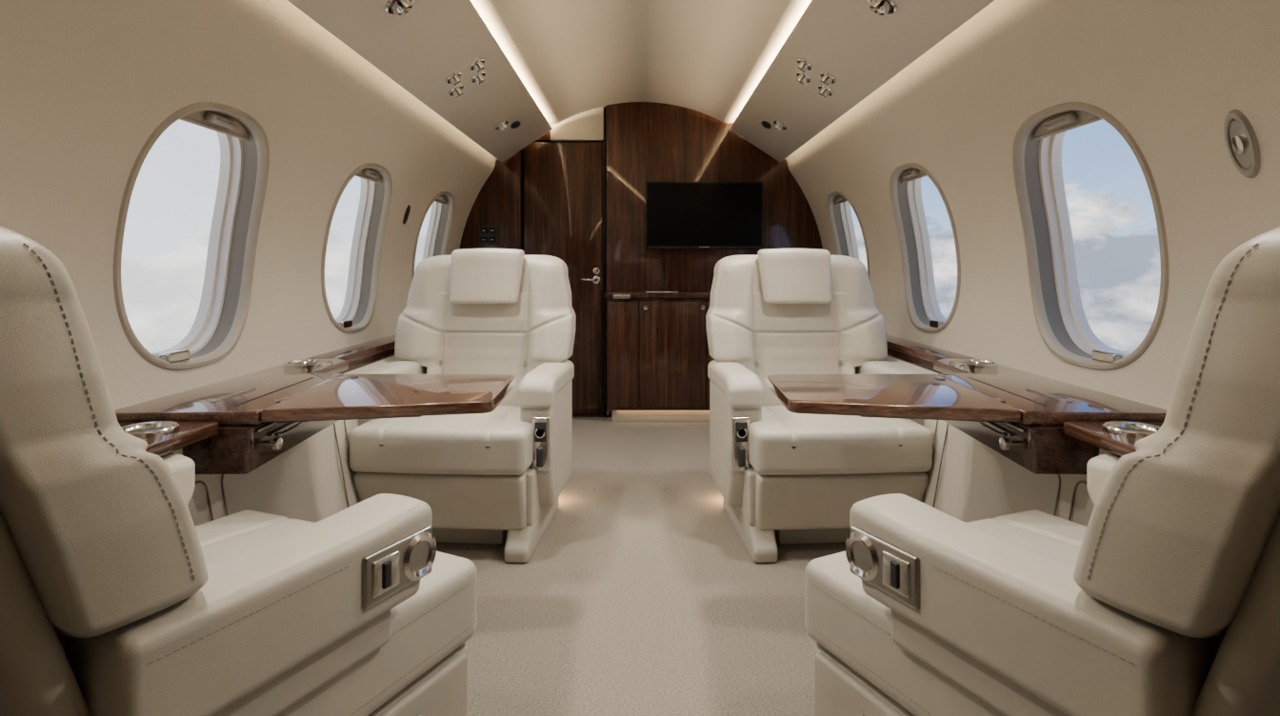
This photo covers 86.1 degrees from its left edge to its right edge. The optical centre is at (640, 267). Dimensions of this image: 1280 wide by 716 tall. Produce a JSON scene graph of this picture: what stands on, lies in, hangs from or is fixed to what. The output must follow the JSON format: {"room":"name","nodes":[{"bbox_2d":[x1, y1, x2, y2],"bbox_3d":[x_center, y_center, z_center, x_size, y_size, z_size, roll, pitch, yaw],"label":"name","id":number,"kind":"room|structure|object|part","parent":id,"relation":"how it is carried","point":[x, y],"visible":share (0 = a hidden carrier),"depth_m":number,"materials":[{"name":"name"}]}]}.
{"room":"aircraft cabin","nodes":[
{"label":"aircraft cabin","id":0,"kind":"room"},
{"bbox_2d":[0,0,497,410],"bbox_3d":[-0.555,-0.094,1.225,1.110,1.972,5.850,0,0,0],"label":"wall","id":1,"kind":"structure","parent":0,"point":[85,85],"depth_m":1.58,"materials":[{"name":"beige plastic"}]},
{"bbox_2d":[159,349,190,362],"bbox_3d":[-1.106,0.213,1.627,0.024,0.028,0.084,0,0,0],"label":"latch","id":2,"kind":"object","parent":1,"relation":"attached to","point":[182,355],"visible":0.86,"depth_m":1.62,"materials":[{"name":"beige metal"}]},
{"bbox_2d":[113,101,269,370],"bbox_3d":[-1.106,-0.073,1.697,0.212,0.642,0.522,0,0,0],"label":"frame","id":3,"kind":"object","parent":1,"relation":"attached to","point":[219,323],"visible":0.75,"depth_m":1.89,"materials":[{"name":"beige plastic"}]},
{"bbox_2d":[183,110,249,140],"bbox_3d":[-1.060,-0.314,1.697,0.067,0.141,0.444,0,0,0],"label":"shade","id":4,"kind":"object","parent":1,"relation":"attached to","point":[198,116],"depth_m":1.68,"materials":[{"name":"beige plastic"}]},
{"bbox_2d":[179,116,248,140],"bbox_3d":[-1.056,-0.344,1.697,0.010,0.010,0.280,0,0,0],"label":"bar","id":5,"kind":"object","parent":4,"relation":"attached to","point":[183,118],"depth_m":1.69,"materials":[{"name":"beige plastic"}]},
{"bbox_3d":[-1.038,-0.363,1.697,0.023,0.024,0.100,0,0,0],"label":"shade pull","id":6,"kind":"part","parent":4,"relation":"part of","materials":[{"name":"beige plastic"}]},
{"bbox_2d":[217,118,236,127],"bbox_3d":[-1.026,-0.358,1.697,0.008,0.008,0.070,0,0,0],"label":"inlay","id":7,"kind":"object","parent":4,"relation":"attached to","point":[218,120],"depth_m":1.70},
{"bbox_2d":[338,320,352,327],"bbox_3d":[-1.106,0.213,2.562,0.024,0.028,0.084,0,0,0],"label":"latch","id":8,"kind":"object","parent":1,"relation":"attached to","point":[347,323],"visible":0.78,"depth_m":2.55,"materials":[{"name":"silver metal"}]},
{"bbox_2d":[320,162,392,333],"bbox_3d":[-1.106,-0.073,2.632,0.212,0.642,0.522,0,0,0],"label":"frame","id":9,"kind":"object","parent":1,"relation":"attached to","point":[374,201],"visible":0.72,"depth_m":2.83,"materials":[{"name":"beige plastic"}]},
{"bbox_2d":[357,167,380,181],"bbox_3d":[-1.060,-0.314,2.632,0.067,0.141,0.444,0,0,0],"label":"shade","id":10,"kind":"object","parent":1,"relation":"attached to","point":[360,172],"depth_m":2.62,"materials":[{"name":"beige plastic"}]},
{"bbox_2d":[354,174,380,183],"bbox_3d":[-1.056,-0.344,2.632,0.010,0.010,0.280,0,0,0],"label":"bar","id":11,"kind":"object","parent":10,"relation":"attached to","point":[358,175],"depth_m":2.64,"materials":[{"name":"beige plastic"}]},
{"bbox_3d":[-1.038,-0.363,2.632,0.023,0.024,0.100,0,0,0],"label":"shade pull","id":12,"kind":"part","parent":10,"relation":"part of","materials":[{"name":"beige plastic"}]},
{"bbox_2d":[384,0,414,16],"bbox_3d":[-0.642,-0.750,1.879,0.150,0.100,0.087,0,0,40],"label":"cluster","id":13,"kind":"object","parent":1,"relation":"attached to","point":[399,8],"visible":1,"depth_m":1.88,"materials":[{"name":"silver metal"}]},
{"bbox_2d":[402,204,410,223],"bbox_3d":[-1.060,-0.240,3.100,0.036,0.088,0.032,0,0,0],"label":"plate","id":14,"kind":"object","parent":1,"relation":"attached to","point":[406,216],"visible":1,"depth_m":3.09,"materials":[{"name":"grey plastic"}]},
{"bbox_2d":[287,0,552,161],"bbox_3d":[-0.685,-0.734,1.200,0.311,0.210,5.800,0,0,0],"label":"ceiling panel","id":15,"kind":"object","parent":1,"relation":"attached to","point":[418,49],"depth_m":2.35,"materials":[{"name":"beige plastic"}]},
{"bbox_2d":[411,191,455,279],"bbox_3d":[-1.106,-0.073,3.575,0.212,0.642,0.522,0,0,0],"label":"frame","id":16,"kind":"object","parent":1,"relation":"attached to","point":[441,214],"visible":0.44,"depth_m":3.78,"materials":[{"name":"beige plastic"}]},
{"bbox_2d":[441,57,490,98],"bbox_3d":[-0.671,-0.727,2.638,0.167,0.122,0.214,0,0,0],"label":"cluster","id":17,"kind":"object","parent":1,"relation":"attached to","point":[474,71],"visible":1,"depth_m":2.63,"materials":[{"name":"white metal"}]},
{"bbox_2d":[495,120,519,131],"bbox_3d":[-0.677,-0.721,3.507,0.067,0.077,0.234,0,0,15],"label":"air vent","id":18,"kind":"object","parent":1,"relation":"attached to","point":[502,126],"visible":1,"depth_m":3.42,"materials":[{"name":"grey metal"}]},
{"bbox_2d":[510,120,519,128],"bbox_3d":[-0.653,-0.743,3.570,0.048,0.034,0.102,0,0,0],"label":"grille","id":19,"kind":"object","parent":18,"relation":"attached to","point":[516,124],"depth_m":3.56,"materials":[{"name":"grey"}]},
{"bbox_3d":[-1.067,-0.314,3.575,0.052,0.141,0.444,0,0,0],"label":"shade","id":20,"kind":"object","parent":1,"relation":"attached to","visible":0},
{"bbox_2d":[437,195,446,200],"bbox_3d":[-1.038,-0.363,3.575,0.023,0.024,0.100,0,0,0],"label":"window shade handle","id":21,"kind":"object","parent":20,"relation":"attached to","point":[440,197],"visible":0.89,"depth_m":3.54,"materials":[{"name":"beige"}]},
{"bbox_2d":[522,106,606,250],"bbox_3d":[0.000,-0.077,4.260,2.240,1.955,0.080,0,0,0],"label":"wall","id":22,"kind":"structure","parent":0,"point":[605,107],"depth_m":4.22,"materials":[{"name":"brown wood"}]},
{"bbox_2d":[459,101,822,419],"bbox_3d":[0.000,-0.077,4.139,2.240,1.955,0.158,0,0,0],"label":"panelling","id":23,"kind":"object","parent":22,"relation":"attached to","point":[646,141],"visible":0.27,"depth_m":4.12,"materials":[{"name":"brown wood"}]},
{"bbox_2d":[479,224,498,245],"bbox_3d":[-0.916,-0.196,4.119,0.116,0.124,0.022,0,0,0],"label":"switch panel","id":24,"kind":"object","parent":23,"relation":"attached to","point":[488,233],"visible":1,"depth_m":4.12,"materials":[{"name":"grey plastic"}]},
{"bbox_2d":[480,227,487,233],"bbox_3d":[-0.941,-0.223,4.114,0.040,0.033,0.009,0,0,0],"label":"switch","id":25,"kind":"object","parent":24,"relation":"attached to","point":[483,230],"depth_m":4.11,"materials":[{"name":"black plastic"}]},
{"bbox_2d":[480,237,487,242],"bbox_3d":[-0.941,-0.168,4.114,0.040,0.033,0.009,0,0,0],"label":"switch","id":26,"kind":"object","parent":24,"relation":"attached to","point":[483,239],"depth_m":4.11,"materials":[{"name":"black plastic"}]},
{"bbox_2d":[488,227,496,233],"bbox_3d":[-0.891,-0.223,4.114,0.040,0.033,0.009,0,0,0],"label":"switch","id":27,"kind":"object","parent":24,"relation":"attached to","point":[490,230],"depth_m":4.11,"materials":[{"name":"black plastic"}]},
{"bbox_2d":[488,237,496,242],"bbox_3d":[-0.891,-0.168,4.114,0.040,0.033,0.009,0,0,0],"label":"switch","id":28,"kind":"object","parent":24,"relation":"attached to","point":[490,239],"depth_m":4.11,"materials":[{"name":"black plastic"}]},
{"bbox_3d":[-0.923,0.054,4.174,0.394,1.692,0.088,0,0,0],"label":"panel","id":29,"kind":"part","parent":23,"relation":"part of","materials":[{"name":"brown wood"}]},
{"bbox_2d":[523,141,602,414],"bbox_3d":[-0.474,0.063,4.190,0.481,1.654,0.050,0,0,0],"label":"leaf","id":30,"kind":"object","parent":23,"relation":"attached to","point":[563,181],"visible":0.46,"depth_m":4.17,"materials":[{"name":"brown wood"}]},
{"bbox_2d":[580,278,597,281],"bbox_3d":[-0.312,0.072,4.128,0.099,0.021,0.055,0,0,0],"label":"lever","id":31,"kind":"object","parent":30,"relation":"attached to","point":[582,279],"visible":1,"depth_m":4.10,"materials":[{"name":"silver metal"}]},
{"bbox_2d":[592,276,599,283],"bbox_3d":[-0.271,0.075,4.160,0.048,0.048,0.011,0,0,0],"label":"rose","id":32,"kind":"object","parent":30,"relation":"attached to","point":[594,277],"visible":0.73,"depth_m":4.15,"materials":[{"name":"silver metal"}]},
{"bbox_2d":[593,267,599,274],"bbox_3d":[-0.271,0.020,4.160,0.040,0.040,0.010,0,0,0],"label":"lock","id":33,"kind":"object","parent":30,"relation":"attached to","point":[596,270],"visible":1,"depth_m":4.16,"materials":[{"name":"silver metal"}]},
{"bbox_3d":[-0.426,0.894,4.089,0.450,0.012,0.058,0,0,0],"label":"threshold trim","id":34,"kind":"part","parent":23,"relation":"part of","materials":[{"name":"silver metal"}]},
{"bbox_2d":[645,181,762,248],"bbox_3d":[0.378,-0.311,4.093,0.697,0.398,0.052,0,0,0],"label":"television","id":35,"kind":"object","parent":23,"relation":"attached to","point":[678,214],"visible":1,"depth_m":4.07,"materials":[{"name":"black plastic"}]},
{"bbox_3d":[0.456,-0.077,4.169,1.328,1.955,0.098,0,0,0],"label":"panel","id":36,"kind":"part","parent":23,"relation":"part of","materials":[{"name":"brown wood"}]},
{"bbox_2d":[436,414,845,715],"bbox_3d":[0.000,0.900,1.260,1.900,0.001,5.920,0,0,0],"label":"floor","id":37,"kind":"structure","parent":0,"point":[640,594],"depth_m":1.83,"materials":[{"name":"beige carpet"}]},
{"bbox_2d":[0,226,477,715],"bbox_3d":[-0.698,0.425,0.959,0.688,0.950,0.770,0,0,25],"label":"armchair","id":38,"kind":"object","parent":37,"relation":"on","point":[113,602],"visible":1,"depth_m":0.67,"materials":[{"name":"beige leather"}]},
{"bbox_3d":[-0.790,0.233,0.774,0.676,0.565,0.256,0,0,25],"label":"backrest","id":39,"kind":"part","parent":38,"relation":"part of","materials":[{"name":"beige leather"}]},
{"bbox_3d":[-0.950,0.409,1.090,0.114,0.132,0.420,0,0,25],"label":"armrest","id":40,"kind":"part","parent":38,"relation":"part of","materials":[{"name":"beige leather"}]},
{"bbox_3d":[-0.445,0.409,0.854,0.114,0.132,0.420,0,0,25],"label":"armrest","id":41,"kind":"part","parent":38,"relation":"part of","materials":[{"name":"beige leather"}]},
{"bbox_2d":[194,510,477,715],"bbox_3d":[-0.660,0.557,1.052,0.604,0.149,0.566,0,0,25],"label":"seat cushion","id":42,"kind":"object","parent":38,"relation":"on","point":[430,630],"depth_m":1.06,"materials":[{"name":"beige leather"}]},
{"bbox_3d":[-0.338,0.413,0.952,0.014,0.070,0.127,0,0,25],"label":"control plate","id":43,"kind":"part","parent":38,"relation":"part of","materials":[{"name":"silver metal"}]},
{"bbox_3d":[-0.664,0.725,1.043,0.580,0.181,0.547,0,0,25],"label":"seat","id":44,"kind":"part","parent":38,"relation":"part of","materials":[{"name":"beige leather"}]},
{"bbox_3d":[-0.402,0.721,0.920,0.020,0.158,0.505,0,0,25],"label":"panel","id":45,"kind":"part","parent":38,"relation":"part of","materials":[{"name":"beige leather"}]},
{"bbox_2d":[114,334,398,526],"bbox_3d":[-0.931,0.592,1.210,0.328,0.617,5.820,0,0,0],"label":"ledge","id":46,"kind":"object","parent":37,"relation":"on","point":[301,470],"visible":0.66,"depth_m":1.60,"materials":[{"name":"brown wood"}]},
{"bbox_3d":[-0.938,0.295,1.580,0.015,0.007,0.160,0,0,0],"label":"slot trim","id":47,"kind":"part","parent":46,"relation":"part of","materials":[{"name":"brown wood"}]},
{"bbox_3d":[-0.785,0.375,1.460,0.036,0.026,0.026,0,0,0],"label":"latch knob","id":48,"kind":"part","parent":46,"relation":"part of","materials":[{"name":"silver metal"}]},
{"bbox_3d":[-0.872,0.297,1.650,0.006,0.005,0.381,0,0,-3],"label":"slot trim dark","id":49,"kind":"part","parent":46,"relation":"part of","materials":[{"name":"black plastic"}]},
{"bbox_2d":[260,374,515,422],"bbox_3d":[-0.573,0.316,1.652,0.494,0.048,0.485,0,0,0],"label":"folding table","id":50,"kind":"object","parent":46,"relation":"attached to","point":[347,396],"visible":1,"depth_m":1.54,"materials":[{"name":"brown wood"}]},
{"bbox_2d":[349,248,576,562],"bbox_3d":[-0.600,0.413,2.452,0.680,0.974,0.757,0,0,4],"label":"armchair","id":51,"kind":"object","parent":37,"relation":"on","point":[498,475],"visible":0.8,"depth_m":2.25,"materials":[{"name":"beige leather"}]},
{"bbox_2d":[349,405,534,475],"bbox_3d":[-0.608,0.557,2.337,0.556,0.149,0.526,0,0,4],"label":"seat cushion","id":52,"kind":"object","parent":51,"relation":"on","point":[496,442],"depth_m":2.08,"materials":[{"name":"white leather"}]},
{"bbox_3d":[-0.607,0.725,2.347,0.536,0.181,0.507,0,0,4],"label":"seat","id":53,"kind":"part","parent":51,"relation":"part of","materials":[{"name":"white leather"}]},
{"bbox_3d":[-0.588,0.233,2.623,0.676,0.565,0.256,0,0,4],"label":"backrest","id":54,"kind":"part","parent":51,"relation":"part of","materials":[{"name":"beige leather"}]},
{"bbox_3d":[-0.362,0.830,2.328,0.076,0.139,0.507,0,0,4],"label":"foot rail","id":55,"kind":"part","parent":51,"relation":"part of","materials":[{"name":"white leather"}]},
{"bbox_3d":[-0.332,0.719,2.341,0.026,0.162,0.440,0,0,4],"label":"panel","id":56,"kind":"part","parent":51,"relation":"part of","materials":[{"name":"white leather"}]},
{"bbox_3d":[-0.320,0.601,2.173,0.022,0.062,0.019,0,0,4],"label":"control lever","id":57,"kind":"part","parent":51,"relation":"part of","materials":[{"name":"grey metal"}]},
{"bbox_3d":[-0.319,0.562,2.187,0.058,0.175,0.016,0,0,4],"label":"control plate","id":58,"kind":"part","parent":51,"relation":"part of","materials":[{"name":"silver metal"}]},
{"bbox_3d":[-0.323,0.585,2.384,0.106,0.390,0.392,0,0,4],"label":"armrest","id":59,"kind":"part","parent":51,"relation":"part of","materials":[{"name":"white leather"}]},
{"bbox_2d":[604,291,714,421],"bbox_3d":[0.377,0.517,4.009,1.165,0.765,0.218,0,0,0],"label":"base cabinet","id":60,"kind":"object","parent":37,"relation":"on","point":[659,358],"visible":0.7,"depth_m":3.94,"materials":[{"name":"brown wood"}]},
{"bbox_3d":[0.120,0.140,3.908,0.190,0.010,0.015,0,0,0],"label":"pull rail","id":61,"kind":"part","parent":60,"relation":"part of","materials":[{"name":"silver metal"}]},
{"bbox_3d":[0.182,0.502,3.952,0.375,0.606,0.020,0,0,0],"label":"cupboard door","id":62,"kind":"part","parent":60,"relation":"part of","materials":[{"name":"brown wood"}]},
{"bbox_3d":[0.568,0.502,3.952,0.375,0.606,0.020,0,0,0],"label":"cupboard door","id":63,"kind":"part","parent":60,"relation":"part of","materials":[{"name":"brown wood"}]},
{"bbox_2d":[705,248,932,562],"bbox_3d":[0.600,0.413,2.452,0.680,0.974,0.757,0,0,-4],"label":"armchair","id":64,"kind":"object","parent":37,"relation":"on","point":[783,475],"visible":0.9,"depth_m":2.24,"materials":[{"name":"beige leather"}]},
{"bbox_3d":[0.323,0.585,2.384,0.106,0.390,0.392,0,0,-4],"label":"armrest","id":65,"kind":"part","parent":64,"relation":"part of","materials":[{"name":"beige leather"}]},
{"bbox_3d":[0.319,0.562,2.187,0.058,0.175,0.016,0,0,-4],"label":"control plate","id":66,"kind":"part","parent":64,"relation":"part of","materials":[{"name":"silver metal"}]},
{"bbox_3d":[0.320,0.601,2.173,0.022,0.062,0.019,0,0,-4],"label":"control lever","id":67,"kind":"part","parent":64,"relation":"part of","materials":[{"name":"grey"}]},
{"bbox_3d":[0.332,0.719,2.341,0.026,0.162,0.440,0,0,-4],"label":"panel","id":68,"kind":"part","parent":64,"relation":"part of","materials":[{"name":"beige leather"}]},
{"bbox_3d":[0.362,0.830,2.328,0.076,0.139,0.507,0,0,-4],"label":"foot rail","id":69,"kind":"part","parent":64,"relation":"part of","materials":[{"name":"beige leather"}]},
{"bbox_3d":[0.588,0.233,2.623,0.676,0.565,0.256,0,0,-4],"label":"backrest","id":70,"kind":"part","parent":64,"relation":"part of","materials":[{"name":"beige leather"}]},
{"bbox_2d":[747,405,932,475],"bbox_3d":[0.608,0.557,2.337,0.556,0.149,0.526,0,0,-4],"label":"seat cushion","id":71,"kind":"object","parent":64,"relation":"on","point":[781,441],"depth_m":2.09,"materials":[{"name":"beige leather"}]},
{"bbox_3d":[0.607,0.725,2.347,0.536,0.181,0.507,0,0,-4],"label":"seat","id":72,"kind":"part","parent":64,"relation":"part of","materials":[{"name":"beige leather"}]},
{"bbox_2d":[883,334,1167,526],"bbox_3d":[0.931,0.592,1.210,0.328,0.617,5.820,0,0,0],"label":"ledge","id":73,"kind":"object","parent":37,"relation":"on","point":[979,470],"visible":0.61,"depth_m":1.60,"materials":[{"name":"brown wood"}]},
{"bbox_2d":[766,374,1020,422],"bbox_3d":[0.573,0.316,1.652,0.494,0.048,0.485,0,0,0],"label":"folding table","id":74,"kind":"object","parent":73,"relation":"attached to","point":[904,396],"visible":1,"depth_m":1.54,"materials":[{"name":"brown wood"}]},
{"bbox_3d":[0.872,0.297,1.650,0.006,0.005,0.381,0,0,3],"label":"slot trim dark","id":75,"kind":"part","parent":73,"relation":"part of","materials":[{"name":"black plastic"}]},
{"bbox_3d":[0.785,0.375,1.460,0.036,0.026,0.026,0,0,0],"label":"latch knob","id":76,"kind":"part","parent":73,"relation":"part of","materials":[{"name":"silver metal"}]},
{"bbox_3d":[0.938,0.295,1.580,0.015,0.007,0.160,0,0,0],"label":"slot trim","id":77,"kind":"part","parent":73,"relation":"part of","materials":[{"name":"silver metal"}]},
{"bbox_2d":[804,226,1279,715],"bbox_3d":[0.698,0.425,0.959,0.688,0.950,0.770,0,0,-25],"label":"armchair","id":78,"kind":"object","parent":37,"relation":"on","point":[1167,603],"visible":1,"depth_m":0.68,"materials":[{"name":"beige leather"}]},
{"bbox_3d":[0.402,0.721,0.920,0.020,0.158,0.505,0,0,-25],"label":"panel","id":79,"kind":"part","parent":78,"relation":"part of","materials":[{"name":"beige leather"}]},
{"bbox_3d":[0.664,0.725,1.043,0.580,0.181,0.547,0,0,-25],"label":"seat","id":80,"kind":"part","parent":78,"relation":"part of","materials":[{"name":"white leather"}]},
{"bbox_3d":[0.338,0.413,0.952,0.013,0.070,0.127,0,0,-25],"label":"control plate","id":81,"kind":"part","parent":78,"relation":"part of","materials":[{"name":"silver metal"}]},
{"bbox_2d":[804,510,1087,715],"bbox_3d":[0.660,0.557,1.052,0.604,0.149,0.566,0,0,-25],"label":"seat cushion","id":82,"kind":"object","parent":78,"relation":"on","point":[1059,538],"depth_m":1.06,"materials":[{"name":"white leather"}]},
{"bbox_3d":[0.445,0.409,0.854,0.114,0.132,0.420,0,0,-25],"label":"armrest","id":83,"kind":"part","parent":78,"relation":"part of","materials":[{"name":"white leather"}]},
{"bbox_3d":[0.950,0.409,1.090,0.114,0.132,0.420,0,0,-25],"label":"armrest","id":84,"kind":"part","parent":78,"relation":"part of","materials":[{"name":"white leather"}]},
{"bbox_3d":[0.790,0.233,0.774,0.676,0.565,0.256,0,0,-25],"label":"backrest","id":85,"kind":"part","parent":78,"relation":"part of","materials":[{"name":"beige leather"}]},
{"bbox_2d":[470,0,811,123],"bbox_3d":[0.000,-0.890,1.225,1.400,0.209,5.850,0,0,0],"label":"ceiling","id":86,"kind":"structure","parent":0,"point":[572,57],"depth_m":2.94,"materials":[{"name":"beige paint"}]},
{"bbox_2d":[784,0,1279,410],"bbox_3d":[0.555,-0.094,1.225,1.110,1.972,5.850,0,0,0],"label":"wall","id":87,"kind":"structure","parent":0,"point":[1171,72],"depth_m":1.62,"materials":[{"name":"beige plastic"}]},
{"bbox_2d":[761,120,786,131],"bbox_3d":[0.677,-0.721,3.507,0.068,0.077,0.234,0,0,-15],"label":"air vent","id":88,"kind":"object","parent":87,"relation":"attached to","point":[779,126],"visible":1,"depth_m":3.42,"materials":[{"name":"grey metal"}]},
{"bbox_2d":[761,120,771,128],"bbox_3d":[0.653,-0.743,3.570,0.048,0.034,0.102,0,0,0],"label":"grille","id":89,"kind":"object","parent":88,"relation":"attached to","point":[765,124],"depth_m":3.56,"materials":[{"name":"grey"}]},
{"bbox_2d":[791,57,839,98],"bbox_3d":[0.671,-0.727,2.638,0.167,0.122,0.214,0,0,0],"label":"cluster","id":90,"kind":"object","parent":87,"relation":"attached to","point":[807,71],"visible":1,"depth_m":2.63,"materials":[{"name":"white metal"}]},
{"bbox_2d":[826,191,870,279],"bbox_3d":[1.106,-0.073,3.575,0.212,0.642,0.522,0,0,0],"label":"frame","id":91,"kind":"object","parent":87,"relation":"attached to","point":[840,214],"visible":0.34,"depth_m":3.78,"materials":[{"name":"beige plastic"}]},
{"bbox_2d":[729,0,994,161],"bbox_3d":[0.685,-0.734,1.200,0.311,0.210,5.800,0,0,0],"label":"ceiling panel","id":92,"kind":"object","parent":87,"relation":"attached to","point":[863,49],"depth_m":2.35,"materials":[{"name":"white plastic"}]},
{"bbox_2d":[867,0,897,16],"bbox_3d":[0.642,-0.750,1.879,0.151,0.100,0.086,0,0,-40],"label":"cluster","id":93,"kind":"object","parent":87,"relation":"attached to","point":[882,8],"visible":1,"depth_m":1.88,"materials":[{"name":"silver metal"}]},
{"bbox_2d":[900,167,924,181],"bbox_3d":[1.060,-0.314,2.632,0.067,0.141,0.444,0,0,0],"label":"shade","id":94,"kind":"object","parent":87,"relation":"attached to","point":[921,172],"depth_m":2.62,"materials":[{"name":"beige plastic"}]},
{"bbox_3d":[1.038,-0.363,2.632,0.023,0.024,0.100,0,0,0],"label":"shade pull","id":95,"kind":"part","parent":94,"relation":"part of","materials":[{"name":"beige plastic"}]},
{"bbox_2d":[900,174,927,183],"bbox_3d":[1.056,-0.344,2.632,0.010,0.010,0.280,0,0,0],"label":"bar","id":96,"kind":"object","parent":94,"relation":"attached to","point":[923,175],"depth_m":2.64,"materials":[{"name":"beige plastic"}]},
{"bbox_2d":[889,162,960,333],"bbox_3d":[1.106,-0.073,2.632,0.212,0.642,0.522,0,0,0],"label":"frame","id":97,"kind":"object","parent":87,"relation":"attached to","point":[907,201],"visible":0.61,"depth_m":2.83,"materials":[{"name":"beige plastic"}]},
{"bbox_2d":[929,320,943,327],"bbox_3d":[1.106,0.213,2.562,0.024,0.028,0.084,0,0,0],"label":"latch","id":98,"kind":"object","parent":87,"relation":"attached to","point":[932,323],"visible":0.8,"depth_m":2.55,"materials":[{"name":"silver metal"}]},
{"bbox_2d":[1032,110,1098,140],"bbox_3d":[1.060,-0.314,1.697,0.067,0.141,0.444,0,0,0],"label":"shade","id":99,"kind":"object","parent":87,"relation":"attached to","point":[1083,116],"depth_m":1.68,"materials":[{"name":"beige plastic"}]},
{"bbox_2d":[1045,118,1064,127],"bbox_3d":[1.026,-0.358,1.697,0.008,0.008,0.070,0,0,0],"label":"inlay","id":100,"kind":"object","parent":99,"relation":"attached to","point":[1062,120],"depth_m":1.70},
{"bbox_3d":[1.038,-0.363,1.697,0.023,0.024,0.100,0,0,0],"label":"shade pull","id":101,"kind":"part","parent":99,"relation":"part of","materials":[{"name":"beige plastic"}]},
{"bbox_2d":[1033,116,1102,140],"bbox_3d":[1.056,-0.344,1.697,0.010,0.010,0.280,0,0,0],"label":"bar","id":102,"kind":"object","parent":99,"relation":"attached to","point":[1098,118],"depth_m":1.69,"materials":[{"name":"beige plastic"}]},
{"bbox_2d":[1012,101,1168,370],"bbox_3d":[1.106,-0.073,1.697,0.212,0.642,0.522,0,0,0],"label":"frame","id":103,"kind":"object","parent":87,"relation":"attached to","point":[1063,326],"visible":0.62,"depth_m":1.89,"materials":[{"name":"beige plastic"}]},
{"bbox_2d":[1091,349,1122,362],"bbox_3d":[1.106,0.213,1.627,0.024,0.028,0.084,0,0,0],"label":"latch","id":104,"kind":"object","parent":87,"relation":"attached to","point":[1098,355],"visible":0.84,"depth_m":1.62,"materials":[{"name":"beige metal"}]},
{"bbox_2d":[1223,109,1260,178],"bbox_3d":[1.066,-0.220,1.215,0.043,0.123,0.054,0,0,0],"label":"plate","id":105,"kind":"object","parent":87,"relation":"attached to","point":[1240,136],"visible":1,"depth_m":1.21,"materials":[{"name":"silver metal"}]},
{"bbox_3d":[1.067,-0.314,3.575,0.052,0.141,0.444,0,0,0],"label":"shade","id":106,"kind":"object","parent":87,"relation":"attached to","visible":0},
{"bbox_2d":[835,195,844,200],"bbox_3d":[1.038,-0.363,3.575,0.023,0.024,0.100,0,0,0],"label":"window shade handle","id":107,"kind":"object","parent":106,"relation":"attached to","point":[841,197],"visible":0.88,"depth_m":3.54,"materials":[{"name":"beige"}]}
]}

